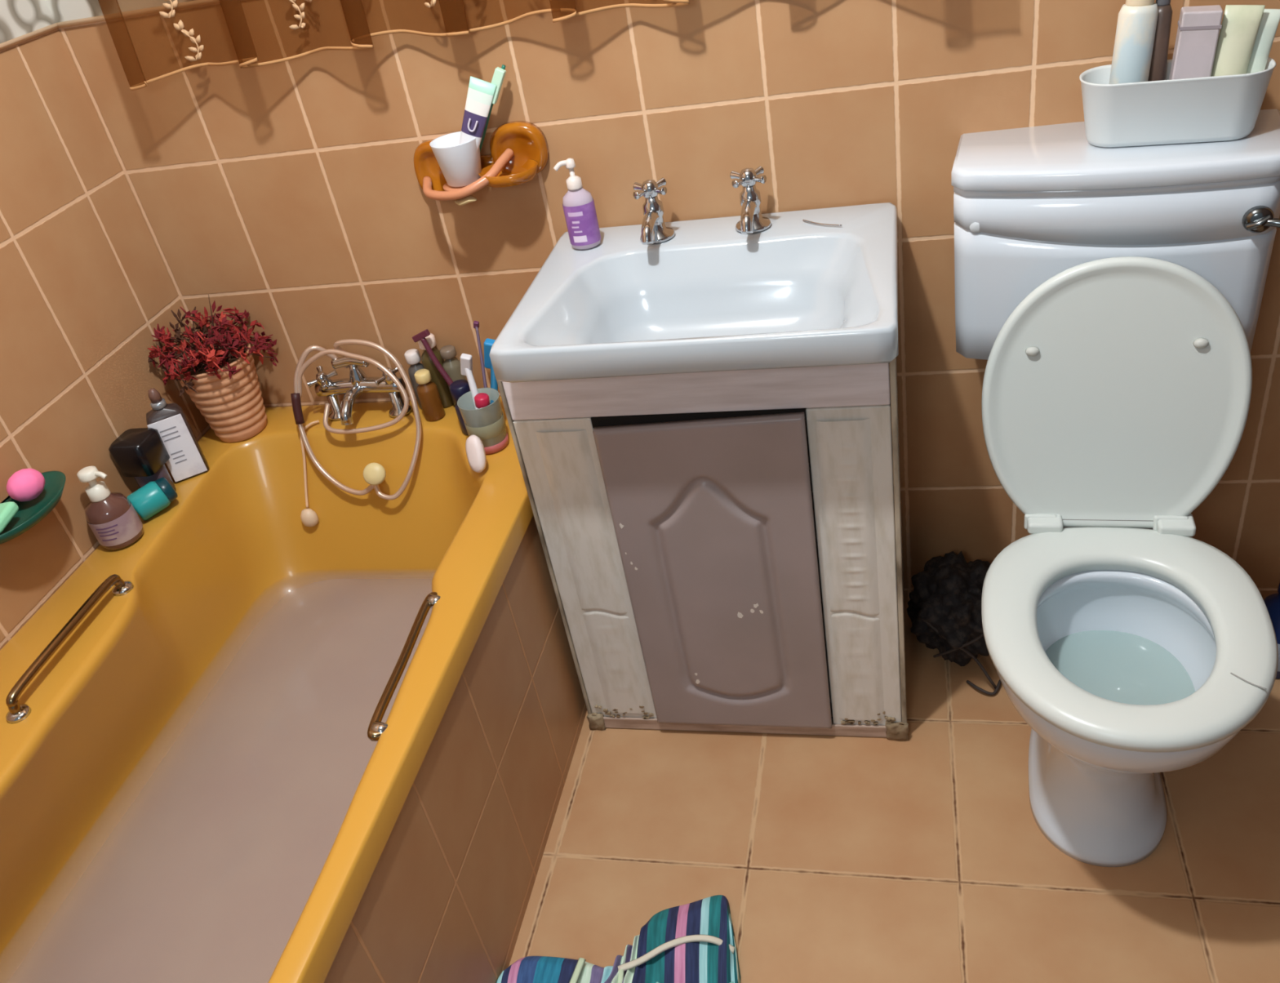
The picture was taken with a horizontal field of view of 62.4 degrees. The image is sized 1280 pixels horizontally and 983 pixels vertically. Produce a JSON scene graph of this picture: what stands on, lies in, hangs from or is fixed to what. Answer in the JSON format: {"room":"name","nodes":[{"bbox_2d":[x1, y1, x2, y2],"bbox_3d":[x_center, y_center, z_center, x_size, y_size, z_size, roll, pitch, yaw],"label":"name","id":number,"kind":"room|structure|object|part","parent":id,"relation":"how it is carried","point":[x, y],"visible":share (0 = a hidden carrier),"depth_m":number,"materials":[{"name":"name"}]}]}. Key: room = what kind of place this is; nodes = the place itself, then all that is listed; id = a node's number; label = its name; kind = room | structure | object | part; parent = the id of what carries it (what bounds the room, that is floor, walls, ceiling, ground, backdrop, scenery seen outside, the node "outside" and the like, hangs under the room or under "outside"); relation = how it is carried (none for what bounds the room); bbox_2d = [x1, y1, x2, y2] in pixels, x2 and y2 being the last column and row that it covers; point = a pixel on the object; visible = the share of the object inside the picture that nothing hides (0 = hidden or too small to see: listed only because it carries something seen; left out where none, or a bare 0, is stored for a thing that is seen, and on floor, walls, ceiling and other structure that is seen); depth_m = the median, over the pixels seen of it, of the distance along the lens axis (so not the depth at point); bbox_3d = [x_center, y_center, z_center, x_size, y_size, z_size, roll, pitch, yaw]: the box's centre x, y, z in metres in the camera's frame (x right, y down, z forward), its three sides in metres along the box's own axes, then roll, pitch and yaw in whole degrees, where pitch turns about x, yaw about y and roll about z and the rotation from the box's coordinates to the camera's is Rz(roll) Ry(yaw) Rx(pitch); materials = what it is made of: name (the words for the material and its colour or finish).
{"room":"bathroom","nodes":[
{"label":"bathroom","id":0,"kind":"room"},
{"bbox_2d":[0,28,210,649],"bbox_3d":[-1.266,-0.080,0.973,0.100,2.500,2.300,-1,35,14],"label":"wall","id":1,"kind":"structure","parent":0,"point":[86,285],"depth_m":1.83,"materials":[{"name":"tile"}]},
{"bbox_2d":[0,0,56,43],"bbox_3d":[-1.236,-0.181,0.891,0.003,0.102,2.300,-1,35,14],"label":"trim","id":2,"kind":"structure","parent":1,"relation":"attached to","point":[18,18],"depth_m":1.75,"materials":[{"name":"white tile"}]},
{"bbox_2d":[0,22,58,49],"bbox_3d":[-1.225,-0.135,0.919,0.008,0.008,2.295,-1,35,14],"label":"trim","id":3,"kind":"structure","parent":1,"relation":"attached to","point":[24,37],"depth_m":1.76,"materials":[{"name":"beige"}]},
{"bbox_2d":[0,471,66,544],"bbox_3d":[-0.976,0.035,1.685,0.099,0.034,0.192,-1,35,14],"label":"soap dish","id":4,"kind":"object","parent":1,"relation":"attached to","point":[29,513],"visible":0.67,"depth_m":1.69,"materials":[{"name":"teal plastic"}]},
{"bbox_2d":[0,501,18,533],"bbox_3d":[-0.998,0.043,1.639,0.044,0.027,0.064,-5,35,9],"label":"soap bar","id":5,"kind":"object","parent":4,"relation":"on","point":[8,510],"visible":1,"depth_m":1.64,"materials":[{"name":"green"}]},
{"bbox_2d":[6,468,44,502],"bbox_3d":[-0.987,-0.010,1.697,0.051,0.049,0.060,-1,35,14],"label":"soap bar","id":6,"kind":"object","parent":4,"relation":"on","point":[24,484],"visible":1,"depth_m":1.68,"materials":[{"name":"pink"}]},
{"bbox_2d":[57,0,1279,600],"bbox_3d":[0.153,-0.808,1.613,2.560,2.500,0.100,-1,35,14],"label":"wall","id":7,"kind":"structure","parent":0,"point":[289,194],"depth_m":1.80,"materials":[{"name":"tile"}]},
{"bbox_2d":[45,0,195,22],"bbox_3d":[0.124,-0.878,1.503,2.356,0.102,0.003,-1,35,14],"label":"trim","id":8,"kind":"structure","parent":7,"relation":"attached to","point":[62,11],"depth_m":1.79,"materials":[{"name":"white tile"}]},
{"bbox_2d":[56,0,231,27],"bbox_3d":[0.131,-0.832,1.532,2.351,0.008,0.008,-1,35,14],"label":"trim","id":9,"kind":"structure","parent":7,"relation":"attached to","point":[197,2],"depth_m":1.78,"materials":[{"name":"beige"}]},
{"bbox_2d":[129,0,689,90],"bbox_3d":[-0.216,-0.873,1.515,1.368,0.404,0.091,-1,35,14],"label":"curtain","id":10,"kind":"object","parent":7,"relation":"hanging from","point":[180,26],"visible":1,"depth_m":1.70,"materials":[{"name":"brown fabric"}]},
{"bbox_2d":[413,120,549,205],"bbox_3d":[-0.282,-0.542,1.785,0.246,0.118,0.103,-1,35,14],"label":"cup holder","id":11,"kind":"object","parent":7,"relation":"attached to","point":[519,149],"visible":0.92,"depth_m":1.78,"materials":[{"name":"orange ceramic"}]},
{"bbox_2d":[429,131,481,186],"bbox_3d":[-0.303,-0.557,1.777,0.083,0.072,0.083,-1,35,14],"label":"tumbler","id":12,"kind":"object","parent":11,"relation":"in","point":[460,166],"visible":0.88,"depth_m":1.76,"materials":[{"name":"white plastic"}]},
{"bbox_2d":[458,75,496,150],"bbox_3d":[-0.272,-0.597,1.738,0.102,0.161,0.024,-5,35,10],"label":"toothpaste tube","id":13,"kind":"object","parent":12,"relation":"in","point":[480,95],"visible":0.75,"depth_m":1.72,"materials":[{"name":"white plastic"}]},
{"bbox_2d":[479,64,506,151],"bbox_3d":[-0.256,-0.611,1.747,0.106,0.166,0.021,-5,35,9],"label":"toothbrush","id":14,"kind":"object","parent":12,"relation":"in","point":[499,75],"visible":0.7,"depth_m":1.70,"materials":[{"name":"teal plastic"}]},
{"bbox_2d":[422,148,514,200],"bbox_3d":[-0.304,-0.533,1.789,0.177,0.054,0.091,-1,35,14],"label":"handle","id":15,"kind":"object","parent":11,"relation":"on","point":[498,166],"depth_m":1.79,"materials":[{"name":"plastic"}]},
{"bbox_3d":[-0.220,-0.534,1.782,0.104,0.024,0.086,-1,35,14],"label":"soap dish","id":16,"kind":"part","parent":11,"relation":"part of","materials":[{"name":"orange glass"}]},
{"bbox_2d":[508,600,1279,982],"bbox_3d":[0.147,0.918,1.435,2.560,0.100,2.400,-1,35,14],"label":"floor","id":17,"kind":"structure","parent":0,"point":[926,857],"depth_m":1.73,"materials":[{"name":"tile"}]},
{"bbox_2d":[0,395,533,982],"bbox_3d":[-0.638,0.473,1.583,0.779,0.457,1.736,-1,35,14],"label":"bathtub","id":18,"kind":"object","parent":17,"relation":"on","point":[97,686],"visible":0.58,"depth_m":1.75,"materials":[{"name":"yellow plastic"}]},
{"bbox_3d":[-0.905,0.322,1.536,0.034,0.009,0.034,-1,35,14],"label":"rail mount","id":19,"kind":"part","parent":18,"relation":"part of","materials":[{"name":"silver metal"}]},
{"bbox_3d":[-0.886,0.228,1.637,0.015,0.038,0.293,-3,35,13],"label":"grab rail","id":20,"kind":"part","parent":18,"relation":"part of","materials":[{"name":"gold metal"}]},
{"bbox_2d":[76,466,143,550],"bbox_3d":[-0.935,0.024,1.847,0.077,0.151,0.077,-8,34,5],"label":"pump bottle","id":21,"kind":"object","parent":18,"relation":"on","point":[112,517],"visible":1,"depth_m":1.83,"materials":[{"name":"brown plastic"}]},
{"bbox_2d":[97,528,115,533],"bbox_3d":[-0.927,0.070,1.834,0.030,0.003,0.004,-8,34,5],"label":"print","id":22,"kind":"object","parent":21,"relation":"on","point":[113,529],"depth_m":1.83},
{"bbox_2d":[96,524,117,530],"bbox_3d":[-0.925,0.062,1.832,0.037,0.003,0.008,-8,34,5],"label":"print","id":23,"kind":"object","parent":21,"relation":"on","point":[116,524],"depth_m":1.83},
{"bbox_2d":[102,537,116,541],"bbox_3d":[-0.926,0.084,1.843,0.027,0.003,0.002,-9,34,4],"label":"print","id":24,"kind":"object","parent":21,"relation":"on","point":[103,539],"depth_m":1.84,"materials":[{"name":"purple paper"}]},
{"bbox_2d":[99,531,119,536],"bbox_3d":[-0.924,0.075,1.838,0.034,0.003,0.004,-12,34,-1],"label":"print","id":25,"kind":"object","parent":21,"relation":"on","point":[101,533],"depth_m":1.84,"materials":[{"name":"purple paper"}]},
{"bbox_3d":[-0.862,0.160,1.758,0.034,0.009,0.034,-1,35,14],"label":"rail mount","id":26,"kind":"part","parent":18,"relation":"part of","materials":[{"name":"silver metal"}]},
{"bbox_2d":[108,427,176,490],"bbox_3d":[-0.916,-0.047,1.962,0.070,0.130,0.070,-1,35,14],"label":"bottle","id":27,"kind":"object","parent":18,"relation":"on","point":[141,454],"visible":0.77,"depth_m":1.93,"materials":[{"name":"grey plastic"}]},
{"bbox_2d":[126,476,177,519],"bbox_3d":[-0.890,0.013,1.931,0.079,0.060,0.054,-31,39,-26],"label":"bottle","id":28,"kind":"object","parent":18,"relation":"on","point":[154,496],"visible":0.91,"depth_m":1.91,"materials":[{"name":"teal plastic"}]},
{"bbox_2d":[146,387,208,481],"bbox_3d":[-0.885,-0.112,1.996,0.066,0.188,0.044,-23,36,-17],"label":"bottle","id":29,"kind":"object","parent":18,"relation":"on","point":[187,460],"visible":0.98,"depth_m":1.99,"materials":[{"name":"grey plastic"}]},
{"bbox_2d":[160,426,176,432],"bbox_3d":[-0.880,-0.116,1.969,0.030,0.003,0.001,-23,36,-17],"label":"print","id":30,"kind":"object","parent":29,"relation":"on","point":[174,426],"depth_m":1.97},
{"bbox_2d":[161,430,177,437],"bbox_3d":[-0.879,-0.107,1.975,0.030,0.003,0.001,-23,36,-17],"label":"print","id":31,"kind":"object","parent":29,"relation":"on","point":[177,430],"depth_m":1.97},
{"bbox_2d":[164,435,180,441],"bbox_3d":[-0.877,-0.099,1.980,0.030,0.003,0.001,-23,36,-17],"label":"print","id":32,"kind":"object","parent":29,"relation":"on","point":[179,435],"depth_m":1.98},
{"bbox_2d":[147,293,278,442],"bbox_3d":[-0.819,-0.232,2.064,0.226,0.285,0.229,-1,35,14],"label":"flower pot","id":33,"kind":"object","parent":18,"relation":"on","point":[217,372],"visible":1,"depth_m":2.04,"materials":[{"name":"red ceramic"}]},
{"bbox_3d":[-0.826,-0.195,2.115,0.154,0.170,0.154,-1,35,14],"label":"pot","id":34,"kind":"part","parent":33,"relation":"part of","materials":[{"name":"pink ceramic"}]},
{"bbox_2d":[5,577,432,982],"bbox_3d":[-0.617,0.542,1.597,0.542,0.001,1.325,-1,35,14],"label":"water","id":35,"kind":"object","parent":18,"relation":"in","point":[209,873],"visible":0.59,"depth_m":1.66,"materials":[{"name":"liquid"}]},
{"bbox_2d":[300,420,319,526],"bbox_3d":[-0.664,-0.035,2.131,0.035,0.180,0.132,3,37,20],"label":"plug","id":36,"kind":"object","parent":18,"relation":"hanging from","point":[308,517],"visible":1,"depth_m":2.12,"materials":[{"name":"brown"}]},
{"bbox_2d":[290,338,421,500],"bbox_3d":[-0.550,-0.145,2.055,0.264,0.284,0.183,-1,35,14],"label":"shower mixer","id":37,"kind":"object","parent":18,"relation":"on","point":[357,383],"visible":1,"depth_m":2.06,"materials":[{"name":"silver metal"}]},
{"bbox_3d":[-0.627,-0.222,2.089,0.053,0.037,0.050,9,39,27],"label":"cross handle","id":38,"kind":"part","parent":37,"relation":"part of","materials":[{"name":"silver metal"}]},
{"bbox_3d":[-0.487,-0.225,2.053,0.053,0.037,0.050,-6,35,8],"label":"cross handle","id":39,"kind":"part","parent":37,"relation":"part of","materials":[{"name":"silver metal"}]},
{"bbox_3d":[-0.343,0.318,1.403,0.028,0.027,0.022,-1,35,14],"label":"rail mount","id":40,"kind":"part","parent":18,"relation":"part of","materials":[{"name":"silver metal"}]},
{"bbox_3d":[-0.332,0.242,1.506,0.041,0.018,0.292,-1,35,14],"label":"grab rail","id":41,"kind":"part","parent":18,"relation":"part of","materials":[{"name":"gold metal"}]},
{"bbox_2d":[404,348,423,408],"bbox_3d":[-0.434,-0.222,2.082,0.036,0.122,0.036,-1,35,14],"label":"shampoo bottle","id":42,"kind":"object","parent":18,"relation":"on","point":[412,356],"visible":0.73,"depth_m":2.06,"materials":[{"name":"grey plastic"}]},
{"bbox_2d":[413,368,444,421],"bbox_3d":[-0.410,-0.188,2.046,0.040,0.100,0.040,-1,35,14],"label":"bottle","id":43,"kind":"object","parent":18,"relation":"on","point":[428,393],"visible":1,"depth_m":2.03,"materials":[{"name":"brown plastic"}]},
{"bbox_2d":[412,328,453,386],"bbox_3d":[-0.378,-0.228,2.028,0.096,0.175,0.021,13,41,32],"label":"razor","id":44,"kind":"object","parent":18,"relation":"on","point":[421,336],"visible":0.66,"depth_m":2.01,"materials":[{"name":"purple plastic"}]},
{"bbox_3d":[-0.372,-0.220,2.027,0.016,0.174,0.013,-21,18,26],"label":"handle","id":45,"kind":"part","parent":44,"relation":"part of","materials":[{"name":"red plastic"}]},
{"bbox_3d":[-0.310,0.168,1.609,0.028,0.027,0.022,-1,35,14],"label":"rail mount","id":46,"kind":"part","parent":18,"relation":"part of","materials":[{"name":"silver metal"}]},
{"bbox_2d":[417,333,453,408],"bbox_3d":[-0.400,-0.237,2.070,0.042,0.150,0.042,-1,35,14],"label":"bottle","id":47,"kind":"object","parent":18,"relation":"on","point":[442,387],"visible":0.62,"depth_m":2.05,"materials":[{"name":"brown"}]},
{"bbox_2d":[439,345,466,405],"bbox_3d":[-0.362,-0.226,2.067,0.038,0.123,0.038,-1,35,14],"label":"lotion bottle","id":48,"kind":"object","parent":18,"relation":"on","point":[451,365],"visible":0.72,"depth_m":2.04,"materials":[{"name":"brown"}]},
{"bbox_2d":[324,514,586,982],"bbox_3d":[-0.257,0.552,1.550,0.017,0.498,1.735,-1,35,14],"label":"bath panel","id":49,"kind":"object","parent":18,"relation":"attached to","point":[446,895],"visible":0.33,"depth_m":1.60,"materials":[{"name":"tile"}]},
{"bbox_2d":[448,379,470,435],"bbox_3d":[-0.326,-0.158,1.976,0.040,0.102,0.040,-1,35,14],"label":"bottle","id":50,"kind":"object","parent":18,"relation":"on","point":[458,388],"visible":0.3,"depth_m":1.95,"materials":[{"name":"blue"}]},
{"bbox_2d":[465,435,486,472],"bbox_3d":[-0.290,-0.067,1.866,0.034,0.059,0.048,-25,37,-20],"label":"soap bar","id":51,"kind":"object","parent":18,"relation":"on","point":[474,447],"visible":1,"depth_m":1.86,"materials":[{"name":"white"}]},
{"bbox_2d":[457,387,508,453],"bbox_3d":[-0.282,-0.126,1.919,0.077,0.100,0.077,-1,35,14],"label":"tumbler","id":52,"kind":"object","parent":18,"relation":"on","point":[487,423],"visible":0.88,"depth_m":1.90,"materials":[{"name":"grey plastic"}]},
{"bbox_2d":[460,353,479,408],"bbox_3d":[-0.300,-0.180,1.927,0.027,0.146,0.068,-20,35,-12],"label":"brush","id":53,"kind":"object","parent":52,"relation":"in","point":[466,360],"visible":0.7,"depth_m":1.91,"materials":[{"name":"white plastic"}]},
{"bbox_3d":[-0.298,-0.168,1.928,0.014,0.124,0.057,-14,34,-4],"label":"handle","id":54,"kind":"part","parent":53,"relation":"part of","materials":[{"name":"white plastic"}]},
{"bbox_2d":[473,320,487,387],"bbox_3d":[-0.287,-0.213,1.941,0.013,0.176,0.108,-8,34,5],"label":"toothbrush","id":55,"kind":"object","parent":52,"relation":"in","point":[476,324],"visible":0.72,"depth_m":1.94,"materials":[{"name":"purple plastic"}]},
{"bbox_2d":[474,392,489,408],"bbox_3d":[-0.278,-0.131,1.894,0.035,0.097,0.026,3,37,20],"label":"bottle cap","id":56,"kind":"object","parent":52,"relation":"in","point":[482,400],"visible":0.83,"depth_m":1.86,"materials":[{"name":"red plastic"}]},
{"bbox_2d":[484,337,497,404],"bbox_3d":[-0.265,-0.195,1.927,0.048,0.158,0.089,-1,35,14],"label":"razor","id":57,"kind":"object","parent":52,"relation":"in","point":[488,343],"visible":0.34,"depth_m":1.92,"materials":[{"name":"blue plastic"}]},
{"bbox_3d":[-0.267,-0.179,1.933,0.014,0.127,0.080,5,37,22],"label":"handle","id":58,"kind":"part","parent":57,"relation":"part of","materials":[{"name":"blue plastic"}]},
{"bbox_2d":[496,894,740,982],"bbox_3d":[-0.046,0.746,1.601,0.416,0.052,0.236,-13,34,-3],"label":"striped bag","id":59,"kind":"object","parent":17,"relation":"on","point":[693,942],"visible":1,"depth_m":1.63,"materials":[{"name":"multicoloured fabric"}]},
{"bbox_3d":[-0.106,0.755,1.596,0.014,0.010,0.110,4,37,21],"label":"leg trim","id":60,"kind":"part","parent":59,"relation":"part of","materials":[{"name":"green"}]},
{"bbox_3d":[-0.033,0.748,1.577,0.014,0.010,0.076,-1,35,14],"label":"leg trim","id":61,"kind":"part","parent":59,"relation":"part of","materials":[{"name":"green"}]},
{"bbox_2d":[496,357,908,741],"bbox_3d":[0.164,0.021,1.910,0.606,0.817,0.385,-1,35,14],"label":"vanity cabinet","id":62,"kind":"object","parent":17,"relation":"on","point":[723,552],"visible":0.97,"depth_m":1.73,"materials":[{"name":"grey wood"}]},
{"bbox_2d":[489,165,898,382],"bbox_3d":[0.102,-0.321,1.631,0.574,0.236,0.453,-1,35,14],"label":"basin","id":63,"kind":"object","parent":62,"relation":"in","point":[752,290],"visible":0.97,"depth_m":1.68,"materials":[{"name":"white ceramic"}]},
{"bbox_2d":[553,158,600,249],"bbox_3d":[-0.103,-0.476,1.745,0.054,0.149,0.042,-6,34,7],"label":"hand soap bottle","id":64,"kind":"object","parent":63,"relation":"on","point":[578,203],"visible":1,"depth_m":1.74,"materials":[{"name":"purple plastic"}]},
{"bbox_2d":[567,211,582,217],"bbox_3d":[-0.107,-0.456,1.736,0.025,0.007,0.003,0,36,16],"label":"print","id":65,"kind":"object","parent":64,"relation":"on","point":[570,214],"depth_m":1.74,"materials":[{"name":"white"}]},
{"bbox_2d":[573,235,587,242],"bbox_3d":[-0.100,-0.420,1.760,0.023,0.011,0.002,0,36,16],"label":"print","id":66,"kind":"object","parent":64,"relation":"attached to","point":[576,238],"depth_m":1.76,"materials":[{"name":"white"}]},
{"bbox_2d":[633,177,675,244],"bbox_3d":[0.017,-0.450,1.720,0.062,0.098,0.114,-1,35,14],"label":"tap","id":67,"kind":"object","parent":63,"relation":"on","point":[654,231],"depth_m":1.72,"materials":[{"name":"silver metal"}]},
{"bbox_2d":[729,165,771,234],"bbox_3d":[0.173,-0.459,1.687,0.062,0.098,0.114,-1,35,14],"label":"tap","id":68,"kind":"object","parent":63,"relation":"on","point":[751,221],"depth_m":1.69,"materials":[{"name":"silver metal"}]},
{"bbox_3d":[0.291,-0.429,1.693,0.073,0.002,0.008,20,45,37],"label":"plug chain","id":69,"kind":"part","parent":63,"relation":"part of","materials":[{"name":"silver metal"}]},
{"bbox_3d":[0.138,0.162,1.787,0.327,0.670,0.017,-1,35,14],"label":"door","id":70,"kind":"part","parent":62,"relation":"part of","materials":[{"name":"paint"}]},
{"bbox_2d":[906,551,1001,695],"bbox_3d":[0.613,0.227,2.021,0.200,0.211,0.248,-1,35,14],"label":"bath pouf","id":71,"kind":"object","parent":17,"relation":"on","point":[944,610],"visible":0.73,"depth_m":1.97,"materials":[{"name":"grey"}]},
{"bbox_2d":[951,108,1279,866],"bbox_3d":[0.702,0.049,1.579,0.459,0.970,0.774,0,36,17],"label":"toilet","id":72,"kind":"object","parent":17,"relation":"on","point":[1111,298],"visible":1,"depth_m":1.54,"materials":[{"name":"white ceramic"}]},
{"bbox_2d":[1062,526,1152,529],"bbox_3d":[0.758,0.078,1.747,0.200,0.114,0.125,0,36,17],"label":"hinge","id":73,"kind":"object","parent":72,"relation":"attached to","point":[1063,526],"depth_m":1.69,"materials":[{"name":"white plastic"}]},
{"bbox_3d":[0.684,-0.488,1.521,0.442,0.029,0.214,3,37,20],"label":"cistern lid","id":74,"kind":"part","parent":72,"relation":"part of","materials":[{"name":"white ceramic"}]},
{"bbox_3d":[0.698,-0.136,1.562,0.366,0.424,0.021,0,26,17],"label":"lid","id":75,"kind":"part","parent":72,"relation":"part of","materials":[{"name":"white plastic"}]},
{"bbox_3d":[0.675,0.188,1.476,0.376,0.028,0.438,0,36,17],"label":"seat","id":76,"kind":"part","parent":72,"relation":"part of","materials":[{"name":"white plastic"}]},
{"bbox_2d":[1079,57,1276,147],"bbox_3d":[0.740,-0.541,1.472,0.242,0.092,0.100,3,37,20],"label":"storage basket","id":77,"kind":"object","parent":72,"relation":"on","point":[1166,111],"visible":0.93,"depth_m":1.44,"materials":[{"name":"white plastic"}]},
{"bbox_2d":[1109,0,1158,84],"bbox_3d":[0.681,-0.596,1.465,0.057,0.196,0.045,-23,36,-17],"label":"lotion bottle","id":78,"kind":"object","parent":77,"relation":"in","point":[1136,24],"visible":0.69,"depth_m":1.44,"materials":[{"name":"beige plastic"}]},
{"bbox_2d":[1147,0,1172,81],"bbox_3d":[0.717,-0.599,1.464,0.026,0.189,0.026,3,37,20],"label":"bottle","id":79,"kind":"object","parent":77,"relation":"in","point":[1161,45],"visible":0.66,"depth_m":1.44,"materials":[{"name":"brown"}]},
{"bbox_2d":[1168,4,1222,79],"bbox_3d":[0.752,-0.574,1.442,0.056,0.162,0.036,3,37,20],"label":"toiletry bottle","id":80,"kind":"object","parent":77,"relation":"in","point":[1199,27],"visible":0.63,"depth_m":1.41,"materials":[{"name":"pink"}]},
{"bbox_2d":[1210,4,1265,76],"bbox_3d":[0.796,-0.572,1.427,0.051,0.163,0.037,-15,34,-5],"label":"tube","id":81,"kind":"object","parent":77,"relation":"in","point":[1241,24],"visible":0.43,"depth_m":1.40,"materials":[{"name":"white"}]},
{"bbox_2d":[1246,8,1279,73],"bbox_3d":[0.828,-0.569,1.423,0.040,0.152,0.023,19,45,37],"label":"tube","id":82,"kind":"object","parent":77,"relation":"in","point":[1270,19],"visible":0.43,"depth_m":1.40,"materials":[{"name":"white plastic"}]},
{"bbox_3d":[0.854,-0.362,1.416,0.083,0.038,0.026,9,39,27],"label":"flush lever","id":83,"kind":"part","parent":72,"relation":"part of","materials":[{"name":"silver metal"}]},
{"bbox_2d":[1263,582,1279,678],"bbox_3d":[1.136,0.233,1.869,0.082,0.203,0.082,-8,34,5],"label":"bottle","id":84,"kind":"object","parent":17,"relation":"on","point":[1272,602],"visible":0.28,"depth_m":1.84,"materials":[{"name":"blue plastic"}]}
]}

